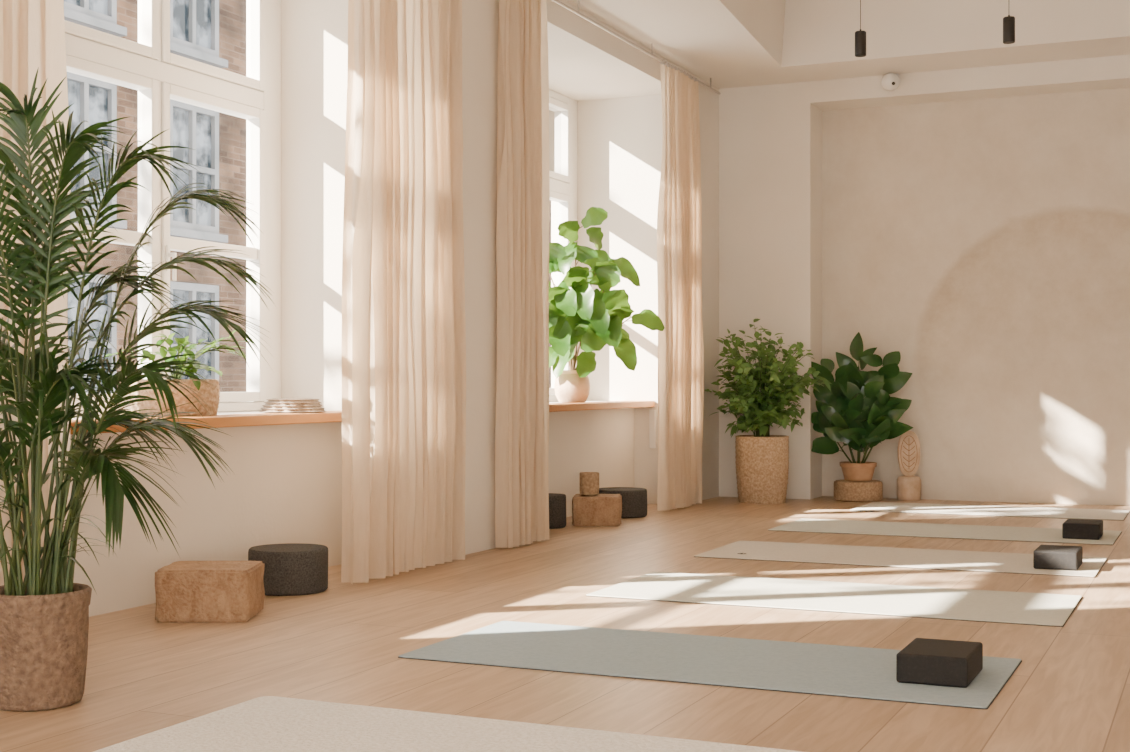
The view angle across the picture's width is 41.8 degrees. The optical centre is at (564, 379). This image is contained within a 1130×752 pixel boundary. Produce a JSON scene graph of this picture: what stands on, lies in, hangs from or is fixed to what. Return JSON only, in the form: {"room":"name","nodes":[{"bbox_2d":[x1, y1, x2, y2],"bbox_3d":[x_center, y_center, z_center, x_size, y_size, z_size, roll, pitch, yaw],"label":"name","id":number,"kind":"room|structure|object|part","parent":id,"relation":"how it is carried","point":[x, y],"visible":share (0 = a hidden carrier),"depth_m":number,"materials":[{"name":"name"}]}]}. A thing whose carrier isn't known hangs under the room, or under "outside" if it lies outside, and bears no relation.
{"room":"exercise studio","nodes":[
{"label":"exercise studio","id":0,"kind":"room"},
{"bbox_2d":[0,583,91,711],"bbox_3d":[-1.636,0.823,4.585,0.323,0.354,0.320,0,0,24],"label":"pot","id":1,"kind":"object","parent":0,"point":[44,627],"depth_m":4.46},
{"bbox_2d":[70,0,718,616],"bbox_3d":[-2.288,-0.750,6.029,1.150,3.500,15.150,0,0,24],"label":"wall","id":2,"kind":"structure","parent":0,"point":[284,485],"depth_m":8.48,"materials":[{"name":"paint"}]},
{"bbox_2d":[73,411,264,419],"bbox_3d":[-2.318,0.196,6.563,0.660,0.048,3.900,0,0,24],"label":"trim","id":3,"kind":"structure","parent":2,"relation":"attached to","point":[234,412],"depth_m":7.83,"materials":[{"name":"white paint"}]},
{"bbox_2d":[64,0,280,415],"bbox_3d":[-2.416,-1.065,6.607,0.165,2.470,3.900,0,0,24],"label":"window","id":4,"kind":"structure","parent":2,"relation":"in","point":[147,66],"depth_m":7.86,"materials":[{"name":"white paint"}]},
{"bbox_3d":[-2.248,-1.920,7.024,0.092,0.634,0.864,0,0,24],"label":"sash","id":5,"kind":"part","parent":4,"relation":"part of","materials":[{"name":"white paint"}]},
{"bbox_3d":[-2.248,-0.690,7.024,0.092,1.614,0.864,0,0,24],"label":"sash","id":6,"kind":"part","parent":4,"relation":"part of","materials":[{"name":"white paint"}]},
{"bbox_3d":[-1.980,-0.590,7.447,0.053,0.180,0.024,0,0,24],"label":"handle","id":7,"kind":"part","parent":4,"relation":"part of","materials":[{"name":"white plastic"}]},
{"bbox_3d":[-1.881,-1.920,7.846,0.092,0.634,0.864,0,0,24],"label":"sash","id":8,"kind":"part","parent":4,"relation":"part of","materials":[{"name":"white paint"}]},
{"bbox_3d":[-1.881,-0.690,7.846,0.092,1.614,0.864,0,0,24],"label":"sash","id":9,"kind":"part","parent":4,"relation":"part of","materials":[{"name":"white paint"}]},
{"bbox_2d":[70,410,341,434],"bbox_3d":[-1.898,0.193,6.376,0.260,0.050,3.900,0,0,24],"label":"windowsill","id":10,"kind":"structure","parent":2,"relation":"attached to","point":[255,419],"depth_m":7.01,"materials":[{"name":"brown wood"}]},
{"bbox_2d":[129,379,219,416],"bbox_3d":[-1.839,0.083,6.973,0.417,0.174,0.417,0,0,24],"label":"basket","id":11,"kind":"object","parent":10,"relation":"on","point":[212,400],"depth_m":6.81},
{"bbox_2d":[106,330,249,416],"bbox_3d":[-1.831,-0.037,6.981,0.556,0.414,0.787,0,0,24],"label":"plant","id":12,"kind":"object","parent":10,"relation":"on","point":[212,400],"visible":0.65,"depth_m":6.85,"materials":[{"name":"green plant"}]},
{"bbox_3d":[-1.839,-0.084,6.973,0.404,0.232,0.632,0,0,24],"label":"stem","id":13,"kind":"part","parent":12,"relation":"part of","materials":[{"name":"green plant"}]},
{"bbox_2d":[258,398,326,412],"bbox_3d":[-1.412,0.131,7.633,0.361,0.074,0.371,0,0,24],"label":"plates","id":14,"kind":"object","parent":10,"relation":"on","point":[274,405],"visible":1,"depth_m":7.52,"materials":[{"name":"white ceramic"}]},
{"bbox_2d":[549,90,576,400],"bbox_3d":[-0.522,-1.065,10.854,0.165,2.470,3.000,0,0,24],"label":"window","id":15,"kind":"structure","parent":2,"relation":"in","point":[562,109],"depth_m":12.02,"materials":[{"name":"white paint"}]},
{"bbox_3d":[-0.185,-1.920,11.689,0.001,0.530,0.760,0,0,24],"label":"glass","id":16,"kind":"part","parent":15,"relation":"part of","materials":[{"name":"clear glass"}]},
{"bbox_3d":[-0.171,-1.920,11.682,0.092,0.634,0.864,0,0,24],"label":"sash","id":17,"kind":"part","parent":15,"relation":"part of","materials":[{"name":"white paint"}]},
{"bbox_3d":[-0.171,-0.690,11.682,0.092,1.614,0.864,0,0,24],"label":"sash","id":18,"kind":"part","parent":15,"relation":"part of","materials":[{"name":"white paint"}]},
{"bbox_2d":[549,401,600,402],"bbox_3d":[-0.424,0.196,10.810,0.660,0.048,3.000,0,0,24],"label":"trim","id":19,"kind":"structure","parent":2,"relation":"attached to","point":[549,401],"depth_m":11.84,"materials":[{"name":"white paint"}]},
{"bbox_2d":[549,207,664,402],"bbox_3d":[0.210,-0.563,11.037,1.049,1.466,0.379,0,0,11],"label":"potted plant","id":20,"kind":"object","parent":19,"relation":"on","point":[578,312],"visible":0.94,"depth_m":10.98,"materials":[{"name":"plant"}]},
{"bbox_3d":[0.186,-0.592,11.090,0.630,1.133,0.087,0,0,5],"label":"stem","id":21,"kind":"part","parent":20,"relation":"part of","materials":[{"name":"green plant"}]},
{"bbox_2d":[549,401,654,411],"bbox_3d":[-0.004,0.193,10.623,0.260,0.050,3.000,0,0,24],"label":"windowsill","id":22,"kind":"structure","parent":2,"relation":"attached to","point":[553,407],"depth_m":10.92,"materials":[{"name":"brown wood"}]},
{"bbox_2d":[0,496,1129,751],"bbox_3d":[0.794,1.050,5.120,7.520,0.100,16.000,0,0,24],"label":"floor","id":23,"kind":"structure","parent":0,"point":[1069,691],"depth_m":5.55,"materials":[{"name":"brown wood"}]},
{"bbox_2d":[0,67,274,711],"bbox_3d":[-1.495,0.021,4.507,1.099,1.957,1.074,0,0,24],"label":"potted palm","id":24,"kind":"object","parent":23,"relation":"on","point":[44,621],"visible":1,"depth_m":4.53,"materials":[{"name":"plant"}]},
{"bbox_2d":[155,560,263,622],"bbox_3d":[-1.499,0.892,6.263,0.398,0.217,0.348,0,0,0],"label":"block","id":25,"kind":"object","parent":23,"relation":"on","point":[192,590],"visible":1,"depth_m":6.10,"materials":[{"name":"brown wood"}]},
{"bbox_2d":[248,543,327,595],"bbox_3d":[-1.314,0.897,7.024,0.374,0.206,0.374,0,0,24],"label":"round stool","id":26,"kind":"object","parent":23,"relation":"on","point":[289,569],"visible":0.89,"depth_m":6.86,"materials":[{"name":"grey fabric"}]},
{"bbox_2d":[93,696,803,751],"bbox_3d":[-0.219,0.992,3.831,1.964,0.016,0.864,0,0,24],"label":"yoga mat","id":27,"kind":"object","parent":23,"relation":"on","point":[265,723],"visible":1,"depth_m":4.10,"materials":[{"name":"rubber"}]},
{"bbox_2d":[549,493,565,528],"bbox_3d":[-0.137,0.889,10.069,0.290,0.221,0.291,0,0,24],"label":"round stool","id":28,"kind":"object","parent":23,"relation":"on","point":[557,502],"visible":0.36,"depth_m":9.96,"materials":[{"name":"grey fabric"}]},
{"bbox_2d":[572,494,621,525],"bbox_3d":[0.222,0.899,10.258,0.342,0.201,0.310,0,0,4],"label":"stool","id":29,"kind":"object","parent":23,"relation":"on","point":[601,509],"visible":1,"depth_m":10.11,"materials":[{"name":"brown wood"}]},
{"bbox_2d":[580,472,598,495],"bbox_3d":[0.169,0.719,10.250,0.136,0.156,0.136,0,0,24],"label":"block","id":30,"kind":"object","parent":29,"relation":"on","point":[589,481],"visible":1,"depth_m":10.19,"materials":[{"name":"brown wood"}]},
{"bbox_2d":[599,487,646,517],"bbox_3d":[0.414,0.899,10.874,0.380,0.201,0.380,0,0,24],"label":"round stool","id":31,"kind":"object","parent":23,"relation":"on","point":[634,500],"visible":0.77,"depth_m":10.71,"materials":[{"name":"grey fabric"}]},
{"bbox_2d":[398,621,1021,709],"bbox_3d":[0.511,0.996,5.296,2.064,0.008,0.854,0,0,24],"label":"yoga mat","id":32,"kind":"object","parent":23,"relation":"on","point":[782,666],"visible":1,"depth_m":5.23,"materials":[{"name":"grey rubber"}]},
{"bbox_2d":[896,638,982,687],"bbox_3d":[1.256,0.943,4.953,0.230,0.096,0.330,0,0,24],"label":"block","id":33,"kind":"object","parent":32,"relation":"on","point":[939,662],"visible":1,"depth_m":4.83,"materials":[{"name":"black plastic"}]},
{"bbox_2d":[735,435,788,503],"bbox_3d":[1.614,0.728,12.113,0.436,0.544,0.438,0,0,24],"label":"basket","id":34,"kind":"object","parent":23,"relation":"on","point":[762,461],"depth_m":11.93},
{"bbox_2d":[705,319,831,503],"bbox_3d":[1.647,0.248,12.115,1.040,1.505,0.770,0,0,24],"label":"potted plant","id":35,"kind":"object","parent":23,"relation":"on","point":[762,458],"visible":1,"depth_m":11.94,"materials":[{"name":"green plant"}]},
{"bbox_2d":[586,572,1082,626],"bbox_3d":[1.238,0.996,6.828,2.104,0.008,0.904,0,0,24],"label":"yoga mat","id":36,"kind":"object","parent":23,"relation":"on","point":[1040,609],"visible":1,"depth_m":6.72,"materials":[{"name":"grey rubber"}]},
{"bbox_2d":[834,479,882,501],"bbox_3d":[2.442,0.919,12.325,0.402,0.162,0.401,0,0,24],"label":"plant stand","id":37,"kind":"object","parent":23,"relation":"on","point":[850,491],"visible":0.91,"depth_m":12.15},
{"bbox_2d":[811,332,912,480],"bbox_3d":[2.445,0.216,12.189,0.837,1.242,0.642,0,0,24],"label":"rubber plant","id":38,"kind":"object","parent":37,"relation":"on","point":[859,411],"visible":1,"depth_m":12.17,"materials":[{"name":"green plant"}]},
{"bbox_3d":[2.441,0.761,12.324,0.306,0.152,0.306,0,0,24],"label":"pot","id":39,"kind":"part","parent":38,"relation":"part of","materials":[{"name":"ceramic"}]},
{"bbox_3d":[2.409,0.280,12.244,0.560,0.884,0.242,0,0,24],"label":"stem","id":40,"kind":"part","parent":38,"relation":"part of","materials":[{"name":"green plant"}]},
{"bbox_2d":[694,540,1107,577],"bbox_3d":[1.882,0.994,8.320,2.144,0.011,0.874,0,0,24],"label":"yoga mat","id":41,"kind":"object","parent":23,"relation":"on","point":[978,561],"visible":1,"depth_m":8.27,"materials":[{"name":"grey rubber"}]},
{"bbox_2d":[1033,545,1082,570],"bbox_3d":[2.624,0.943,7.874,0.220,0.096,0.320,0,0,24],"label":"block","id":42,"kind":"object","parent":41,"relation":"on","point":[1053,557],"visible":1,"depth_m":7.74,"materials":[{"name":"black plastic"}]},
{"bbox_2d":[897,431,920,500],"bbox_3d":[2.858,0.711,12.303,0.201,0.578,0.201,0,0,24],"label":"sculpture","id":43,"kind":"object","parent":23,"relation":"on","point":[908,486],"visible":0.98,"depth_m":12.25,"materials":[{"name":"brown wood"}]},
{"bbox_2d":[768,518,1121,544],"bbox_3d":[2.504,0.996,9.778,2.154,0.008,0.864,0,0,24],"label":"yoga mat","id":44,"kind":"object","parent":23,"relation":"on","point":[954,531],"visible":1,"depth_m":9.76,"materials":[{"name":"grey rubber"}]},
{"bbox_2d":[1062,519,1102,539],"bbox_3d":[3.275,0.943,9.357,0.220,0.096,0.320,0,0,24],"label":"block","id":45,"kind":"object","parent":44,"relation":"on","point":[1071,528],"visible":1,"depth_m":9.23,"materials":[{"name":"black plastic"}]},
{"bbox_2d":[850,502,1129,520],"bbox_3d":[3.241,0.996,11.294,1.964,0.008,0.834,0,0,24],"label":"yoga mat","id":46,"kind":"object","parent":23,"relation":"on","point":[955,509],"visible":1,"depth_m":11.25,"materials":[{"name":"grey rubber"}]},
{"bbox_2d":[554,370,589,402],"bbox_3d":[0.054,0.049,11.122,0.272,0.243,0.272,0,0,24],"label":"pot","id":47,"kind":"object","parent":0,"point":[572,386],"depth_m":11.01,"materials":[{"name":"ceramic"}]},
{"bbox_2d":[719,81,821,498],"bbox_3d":[1.336,-1.150,13.173,1.950,4.300,0.850,0,0,24],"label":"wall pier","id":48,"kind":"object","parent":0,"point":[770,136],"visible":0.23,"depth_m":12.54,"materials":[{"name":"paint"}]},
{"bbox_2d":[565,0,1129,88],"bbox_3d":[0.530,-2.900,4.773,7.320,0.800,15.150,0,0,24],"label":"ceiling","id":49,"kind":"structure","parent":0,"point":[731,43],"depth_m":11.29,"materials":[{"name":"paint"}]},
{"bbox_2d":[552,0,720,94],"bbox_3d":[-0.473,-2.446,8.478,0.036,0.106,8.700,0,0,24],"label":"rail","id":50,"kind":"object","parent":49,"relation":"attached to","point":[578,13],"visible":0.93,"depth_m":10.68,"materials":[{"name":"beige metal"}]},
{"bbox_2d":[0,0,71,585],"bbox_3d":[-1.978,-0.699,5.087,0.128,3.373,0.700,0,0,24],"label":"linen curtain","id":51,"kind":"object","parent":50,"relation":"hanging from","point":[32,32],"visible":0.3,"depth_m":5.28,"materials":[{"name":"beige fabric"}]},
{"bbox_2d":[341,0,465,583],"bbox_3d":[-0.817,-0.699,7.690,0.133,3.373,1.153,0,0,24],"label":"linen curtain","id":52,"kind":"object","parent":50,"relation":"hanging from","point":[403,337],"visible":1,"depth_m":7.61,"materials":[{"name":"beige fabric"}]},
{"bbox_2d":[495,0,549,547],"bbox_3d":[-0.260,-0.699,8.943,0.132,3.373,0.550,0,0,24],"label":"linen curtain","id":53,"kind":"object","parent":50,"relation":"hanging from","point":[523,177],"visible":1,"depth_m":8.85,"materials":[{"name":"beige fabric"}]},
{"bbox_2d":[657,64,703,510],"bbox_3d":[0.898,-0.699,11.538,0.138,3.373,0.833,0,0,24],"label":"linen curtain","id":54,"kind":"object","parent":50,"relation":"hanging from","point":[679,213],"visible":0.98,"depth_m":11.41,"materials":[{"name":"beige fabric"}]},
{"bbox_2d":[855,0,865,56],"bbox_3d":[1.998,-2.744,10.004,0.100,1.108,0.100,0,0,24],"label":"pendant light","id":55,"kind":"object","parent":49,"relation":"hanging from","point":[860,36],"visible":1,"depth_m":9.97,"materials":[{"name":"black metal"}]},
{"bbox_3d":[1.998,-2.280,10.004,0.076,0.180,0.076,0,0,24],"label":"lamp shade","id":56,"kind":"part","parent":55,"relation":"part of","materials":[{"name":"black metal"}]},
{"bbox_2d":[1003,15,1014,43],"bbox_3d":[2.882,-2.744,9.609,0.100,1.108,0.100,0,0,24],"label":"pendant light","id":57,"kind":"object","parent":49,"relation":"hanging from","point":[1009,21],"visible":1,"depth_m":9.58,"materials":[{"name":"black metal"}]},
{"bbox_2d":[822,88,1129,505],"bbox_3d":[4.831,-1.150,11.779,5.570,4.300,0.350,0,0,24],"label":"wall","id":58,"kind":"structure","parent":0,"point":[984,243],"depth_m":12.18,"materials":[{"name":"beige paint"}]},
{"bbox_2d":[810,55,1129,110],"bbox_3d":[4.587,-2.810,11.477,5.370,0.980,0.400,0,0,24],"label":"beam","id":59,"kind":"structure","parent":58,"relation":"attached to","point":[1108,72],"depth_m":11.90,"materials":[{"name":"paint"}]},
{"bbox_2d":[881,73,900,90],"bbox_3d":[2.648,-2.432,12.026,0.145,0.167,0.172,0,0,24],"label":"security camera","id":60,"kind":"object","parent":59,"relation":"attached to","point":[890,81],"visible":1,"depth_m":11.97,"materials":[{"name":"white plastic"}]},
{"label":"outside","id":61,"kind":"structure","parent":0,"visible":0},
{"bbox_2d":[63,0,550,401],"bbox_3d":[-1.433,-1.750,21.683,0.520,11.500,20.560,0,0,24],"label":"brick building","id":62,"kind":"structure","parent":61,"point":[210,32],"depth_m":15.59,"materials":[{"name":"brown brick"}]},
{"bbox_3d":[-4.619,-4.145,14.170,0.001,1.190,0.700,0,0,24],"label":"glass","id":63,"kind":"part","parent":62,"relation":"part of","materials":[{"name":"glass"}]},
{"bbox_3d":[-4.619,-2.245,14.170,0.001,1.190,0.700,0,0,24],"label":"glass","id":64,"kind":"part","parent":62,"relation":"part of","materials":[{"name":"glass"}]},
{"bbox_3d":[-4.619,-0.345,14.170,0.001,1.190,0.700,0,0,24],"label":"glass","id":65,"kind":"part","parent":62,"relation":"part of","materials":[{"name":"glass"}]},
{"bbox_3d":[-3.959,-4.145,15.649,0.001,1.190,0.700,0,0,24],"label":"glass","id":66,"kind":"part","parent":62,"relation":"part of","materials":[{"name":"glass"}]},
{"bbox_3d":[-3.959,-2.245,15.649,0.001,1.190,0.700,0,0,24],"label":"glass","id":67,"kind":"part","parent":62,"relation":"part of","materials":[{"name":"glass"}]},
{"bbox_3d":[-3.959,-0.345,15.649,0.001,1.190,0.700,0,0,24],"label":"glass","id":68,"kind":"part","parent":62,"relation":"part of","materials":[{"name":"glass"}]}
]}

